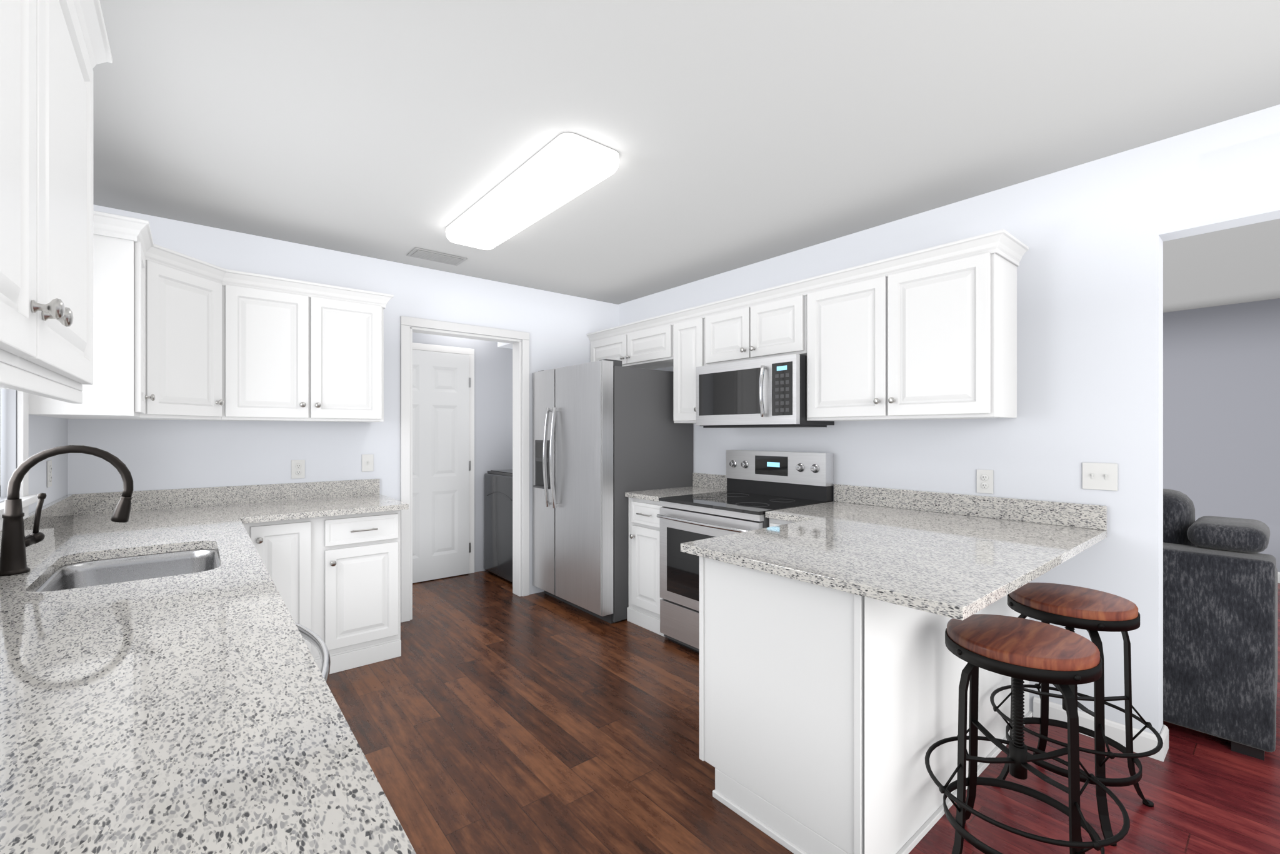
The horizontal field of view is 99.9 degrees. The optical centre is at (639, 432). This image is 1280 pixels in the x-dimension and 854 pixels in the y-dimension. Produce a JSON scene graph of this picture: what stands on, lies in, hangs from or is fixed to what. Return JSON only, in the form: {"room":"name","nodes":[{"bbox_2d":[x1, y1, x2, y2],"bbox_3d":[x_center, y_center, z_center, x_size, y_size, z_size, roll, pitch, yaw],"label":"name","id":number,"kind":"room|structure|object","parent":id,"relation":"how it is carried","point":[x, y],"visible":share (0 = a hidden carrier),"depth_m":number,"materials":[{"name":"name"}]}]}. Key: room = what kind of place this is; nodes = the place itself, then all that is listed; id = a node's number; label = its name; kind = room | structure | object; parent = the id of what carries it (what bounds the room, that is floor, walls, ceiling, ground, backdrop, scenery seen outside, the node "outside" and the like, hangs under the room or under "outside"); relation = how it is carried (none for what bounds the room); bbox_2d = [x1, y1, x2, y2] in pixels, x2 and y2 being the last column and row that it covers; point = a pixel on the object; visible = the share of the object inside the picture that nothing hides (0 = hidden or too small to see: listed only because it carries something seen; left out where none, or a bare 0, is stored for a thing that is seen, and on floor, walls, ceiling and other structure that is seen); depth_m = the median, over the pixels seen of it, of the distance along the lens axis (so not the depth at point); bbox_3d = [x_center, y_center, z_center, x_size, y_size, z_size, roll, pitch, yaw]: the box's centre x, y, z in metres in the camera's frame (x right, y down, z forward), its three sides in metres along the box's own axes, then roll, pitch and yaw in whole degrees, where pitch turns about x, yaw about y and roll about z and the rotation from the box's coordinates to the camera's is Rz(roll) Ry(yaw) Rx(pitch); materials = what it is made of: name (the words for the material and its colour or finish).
{"room":"kitchen","nodes":[
{"label":"kitchen","id":0,"kind":"room"},
{"bbox_2d":[0,388,72,513],"bbox_3d":[-0.878,0.070,0.182,0.120,2.520,6.540,0,0,-40],"label":"wall","id":1,"kind":"structure","parent":0,"point":[45,432],"depth_m":2.23,"materials":[{"name":"white paint"}]},
{"bbox_2d":[0,388,38,530],"bbox_3d":[-1.946,-0.253,1.543,0.120,1.165,1.220,0,0,-40],"label":"window","id":2,"kind":"structure","parent":1,"relation":"in","point":[22,432],"depth_m":1.96,"materials":[{"name":"white paint"}]},
{"bbox_2d":[46,460,51,487],"bbox_3d":[-2.613,0.182,2.381,0.008,0.116,0.072,0,0,-40],"label":"outlet","id":3,"kind":"object","parent":1,"relation":"attached to","point":[49,473],"visible":1,"depth_m":2.36,"materials":[{"name":"white plastic"}]},
{"bbox_2d":[0,0,102,397],"bbox_3d":[-1.062,-0.497,0.744,0.308,0.796,1.240,0,0,-40],"label":"upper cabinet","id":4,"kind":"object","parent":1,"relation":"attached to","point":[53,53],"depth_m":0.91,"materials":[{"name":"white paint"}]},
{"bbox_2d":[28,223,151,419],"bbox_3d":[-2.306,-0.442,2.258,0.324,0.745,0.320,0,0,-40],"label":"upper cabinet","id":5,"kind":"object","parent":1,"relation":"attached to","point":[120,389],"depth_m":2.20,"materials":[{"name":"white paint"}]},
{"bbox_2d":[72,204,617,594],"bbox_3d":[0.081,0.070,5.312,8.140,2.520,0.120,0,0,-40],"label":"wall","id":6,"kind":"structure","parent":0,"point":[157,454],"depth_m":3.59,"materials":[{"name":"white paint"}]},
{"bbox_2d":[146,238,228,418],"bbox_3d":[-2.269,-0.480,2.685,0.293,0.790,0.294,0,0,-40],"label":"upper cabinet","id":7,"kind":"object","parent":6,"relation":"attached to","point":[177,335],"depth_m":2.69,"materials":[{"name":"white paint"}]},
{"bbox_2d":[151,418,228,420],"bbox_3d":[-2.279,-0.442,2.686,0.304,0.745,0.305,0,0,-40],"label":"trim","id":8,"kind":"structure","parent":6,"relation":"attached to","point":[152,419],"depth_m":2.87,"materials":[{"name":"white paint"}]},
{"bbox_2d":[291,459,304,478],"bbox_3d":[-2.149,0.230,3.380,0.072,0.116,0.008,0,0,-40],"label":"electrical outlet","id":9,"kind":"object","parent":6,"relation":"attached to","point":[297,469],"visible":1,"depth_m":3.38,"materials":[{"name":"white plastic"}]},
{"bbox_2d":[228,278,388,422],"bbox_3d":[-2.035,-0.442,3.270,0.816,0.745,0.323,0,0,-40],"label":"upper cabinet","id":10,"kind":"object","parent":6,"relation":"attached to","point":[295,354],"depth_m":3.13,"materials":[{"name":"white paint"}]},
{"bbox_2d":[361,454,373,471],"bbox_3d":[-1.839,0.205,3.633,0.072,0.116,0.014,0,0,-40],"label":"light switch","id":11,"kind":"object","parent":6,"relation":"attached to","point":[367,462],"visible":1,"depth_m":3.63,"materials":[{"name":"white plastic"}]},
{"bbox_2d":[412,349,470,583],"bbox_3d":[-1.895,0.296,4.784,0.812,2.052,0.106,0,0,-40],"label":"laundry door","id":12,"kind":"structure","parent":6,"relation":"in","point":[441,465],"depth_m":4.88,"materials":[{"name":"white paint"}]},
{"bbox_2d":[412,342,474,573],"bbox_3d":[-1.930,0.268,4.817,0.920,2.125,0.014,0,0,-40],"label":"door frame","id":13,"kind":"structure","parent":6,"relation":"attached to","point":[470,352],"depth_m":5.08,"materials":[{"name":"white paint"}]},
{"bbox_2d":[400,315,529,622],"bbox_3d":[-1.333,0.256,4.133,0.998,2.148,0.142,0,0,-40],"label":"door frame","id":14,"kind":"structure","parent":6,"relation":"attached to","point":[520,466],"depth_m":4.22,"materials":[{"name":"white paint"}]},
{"bbox_2d":[1277,571,1279,583],"bbox_3d":[5.253,1.282,5.245,0.014,0.095,6.560,0,0,-40],"label":"baseboard","id":15,"kind":"structure","parent":6,"relation":"attached to","point":[1278,572],"depth_m":4.76,"materials":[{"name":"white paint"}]},
{"bbox_2d":[497,341,512,348],"bbox_3d":[-0.757,-0.880,4.990,0.998,0.220,0.448,0,0,-40],"label":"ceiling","id":16,"kind":"structure","parent":0,"point":[504,345],"depth_m":4.79,"materials":[{"name":"white paint"}]},
{"bbox_2d":[92,0,1279,312],"bbox_3d":[1.908,-1.220,3.105,8.140,0.060,7.790,0,0,-40],"label":"ceiling","id":17,"kind":"structure","parent":0,"point":[736,134],"depth_m":2.00,"materials":[{"name":"white paint"}]},
{"bbox_2d":[406,247,467,265],"bbox_3d":[-1.370,-1.183,3.630,0.340,0.011,0.190,0,0,-40],"label":"ceiling vent","id":18,"kind":"object","parent":17,"relation":"in","point":[420,253],"visible":0.96,"depth_m":3.61,"materials":[{"name":"white metal"}]},
{"bbox_2d":[445,132,619,249],"bbox_3d":[-0.610,-1.149,2.721,0.290,0.078,1.350,0,0,-40],"label":"ceiling light fixture","id":19,"kind":"object","parent":17,"relation":"attached to","point":[559,170],"visible":1,"depth_m":2.48,"materials":[{"name":"white paint"}]},
{"bbox_2d":[326,570,1279,853],"bbox_3d":[1.908,1.360,3.105,8.140,0.060,7.790,0,0,-40],"label":"floor","id":20,"kind":"structure","parent":0,"point":[487,712],"depth_m":2.18,"materials":[{"name":"brown wood"}]},
{"bbox_2d":[294,621,330,683],"bbox_3d":[-1.001,0.894,1.051,0.679,0.872,0.595,0,0,-40],"label":"dishwasher","id":21,"kind":"object","parent":20,"relation":"on","point":[315,640],"visible":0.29,"depth_m":1.25,"materials":[{"name":"grey metal"}]},
{"bbox_2d":[243,510,401,673],"bbox_3d":[-1.899,0.892,3.168,0.775,0.876,0.652,0,0,-40],"label":"base cabinet","id":22,"kind":"object","parent":20,"relation":"on","point":[336,579],"visible":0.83,"depth_m":3.00,"materials":[{"name":"white paint"}]},
{"bbox_2d":[484,469,512,582],"bbox_3d":[-1.015,0.780,5.080,0.684,1.100,0.680,0,0,-40],"label":"washing machine","id":23,"kind":"object","parent":20,"relation":"on","point":[498,522],"visible":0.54,"depth_m":4.88,"materials":[{"name":"grey metal"}]},
{"bbox_2d":[532,358,693,623],"bbox_3d":[-0.262,0.411,4.295,0.965,1.837,0.970,0,0,-40],"label":"refrigerator","id":24,"kind":"object","parent":20,"relation":"on","point":[607,434],"visible":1,"depth_m":3.90,"materials":[{"name":"grey metal"}]},
{"bbox_2d":[626,496,664,636],"bbox_3d":[0.279,0.892,3.848,0.718,0.876,0.400,0,0,-40],"label":"base cabinet","id":25,"kind":"object","parent":20,"relation":"on","point":[643,609],"visible":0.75,"depth_m":3.65,"materials":[{"name":"white paint"}]},
{"bbox_2d":[625,472,726,501],"bbox_3d":[0.290,0.384,3.855,0.693,0.137,0.403,0,0,-40],"label":"countertop","id":26,"kind":"structure","parent":25,"relation":"on","point":[703,482],"depth_m":3.95,"materials":[{"name":"stone"}]},
{"bbox_2d":[656,450,833,653],"bbox_3d":[0.630,0.728,3.352,0.790,1.205,0.792,0,0,-40],"label":"range oven","id":27,"kind":"object","parent":20,"relation":"on","point":[760,484],"visible":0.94,"depth_m":3.32,"materials":[{"name":"grey metal"}]},
{"bbox_2d":[769,518,796,526],"bbox_3d":[1.057,0.892,2.936,0.683,0.876,0.375,0,0,-40],"label":"base cabinet","id":28,"kind":"object","parent":20,"relation":"on","point":[772,522],"depth_m":2.83,"materials":[{"name":"white paint"}]},
{"bbox_2d":[699,556,979,853],"bbox_3d":[0.759,0.892,2.056,0.863,0.876,0.639,0,0,-40],"label":"base cabinet","id":29,"kind":"object","parent":20,"relation":"on","point":[828,717],"depth_m":1.73,"materials":[{"name":"white paint"}]},
{"bbox_2d":[680,483,1106,620],"bbox_3d":[0.987,0.384,2.295,1.608,0.137,1.277,0,0,-40],"label":"countertop","id":30,"kind":"structure","parent":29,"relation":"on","point":[962,557],"depth_m":2.02,"materials":[{"name":"stone"}]},
{"bbox_2d":[925,613,1129,853],"bbox_3d":[1.127,0.965,1.602,0.492,0.730,0.492,0,0,-40],"label":"bar stool","id":31,"kind":"object","parent":20,"relation":"on","point":[1020,650],"visible":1,"depth_m":1.57,"materials":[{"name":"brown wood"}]},
{"bbox_2d":[990,582,1163,846],"bbox_3d":[1.582,0.965,1.978,0.493,0.730,0.493,0,0,-40],"label":"bar stool","id":32,"kind":"object","parent":20,"relation":"on","point":[1092,612],"visible":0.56,"depth_m":1.90,"materials":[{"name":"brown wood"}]},
{"bbox_2d":[1163,488,1277,760],"bbox_3d":[2.179,0.802,3.319,0.970,1.056,2.265,0,0,-40],"label":"sofa","id":33,"kind":"object","parent":20,"relation":"on","point":[1220,629],"visible":0.35,"depth_m":2.27,"materials":[{"name":"fabric"}]},
{"bbox_3d":[-0.761,0.892,0.681,0.692,0.876,4.620,0,0,-40],"label":"base cabinet","id":34,"kind":"object","parent":20,"relation":"on","visible":0},
{"bbox_2d":[0,478,416,853],"bbox_3d":[-0.672,0.384,1.182,1.468,0.137,5.278,0,0,-40],"label":"countertop","id":35,"kind":"structure","parent":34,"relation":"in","point":[197,712],"depth_m":0.84,"materials":[{"name":"stone"}]},
{"bbox_2d":[0,445,133,575],"bbox_3d":[-1.798,0.229,1.695,0.296,0.380,0.113,0,0,-40],"label":"faucet","id":36,"kind":"object","parent":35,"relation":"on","point":[15,542],"visible":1,"depth_m":1.62,"materials":[{"name":"black metal"}]},
{"bbox_2d":[35,548,219,591],"bbox_3d":[-1.637,0.549,1.754,0.459,0.192,0.654,0,0,-40],"label":"sink basin","id":37,"kind":"object","parent":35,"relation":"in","point":[92,572],"visible":0.23,"depth_m":1.95,"materials":[{"name":"metal"}]},
{"bbox_2d":[617,104,1279,734],"bbox_3d":[1.934,0.070,2.510,0.120,2.520,6.540,0,0,-40],"label":"wall","id":38,"kind":"structure","parent":0,"point":[1134,382],"depth_m":2.48,"materials":[{"name":"white paint"}]},
{"bbox_2d":[586,229,1028,423],"bbox_3d":[0.678,-0.472,3.650,0.358,0.805,3.194,0,0,-40],"label":"upper cabinet","id":39,"kind":"object","parent":38,"relation":"attached to","point":[930,333],"visible":0.92,"depth_m":2.76,"materials":[{"name":"white paint"}]},
{"bbox_2d":[696,353,834,428],"bbox_3d":[0.765,-0.240,3.464,0.460,0.414,0.792,0,0,-40],"label":"over-the-range microwave","id":40,"kind":"object","parent":39,"relation":"attached to","point":[770,392],"visible":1,"depth_m":3.28,"materials":[{"name":"silver metal"}]},
{"bbox_2d":[976,469,993,493],"bbox_3d":[1.714,0.243,2.672,0.008,0.116,0.072,0,0,-40],"label":"outlet","id":41,"kind":"object","parent":38,"relation":"attached to","point":[984,481],"visible":1,"depth_m":2.67,"materials":[{"name":"white plastic"}]},
{"bbox_2d":[1082,462,1117,490],"bbox_3d":[1.992,0.190,2.331,0.014,0.116,0.118,0,0,-40],"label":"light switch","id":42,"kind":"object","parent":38,"relation":"attached to","point":[1100,476],"visible":1,"depth_m":2.33,"materials":[{"name":"white plastic"}]},
{"bbox_2d":[1033,696,1168,761],"bbox_3d":[1.990,1.282,2.352,0.038,0.095,0.438,0,0,-40],"label":"baseboard","id":43,"kind":"structure","parent":38,"relation":"attached to","point":[1144,741],"depth_m":2.28,"materials":[{"name":"white paint"}]},
{"bbox_2d":[1163,724,1168,729],"bbox_3d":[1.086,1.282,3.641,0.014,0.095,3.576,0,0,-40],"label":"baseboard","id":44,"kind":"structure","parent":38,"relation":"attached to","point":[1164,725],"depth_m":2.26,"materials":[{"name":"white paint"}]}
]}

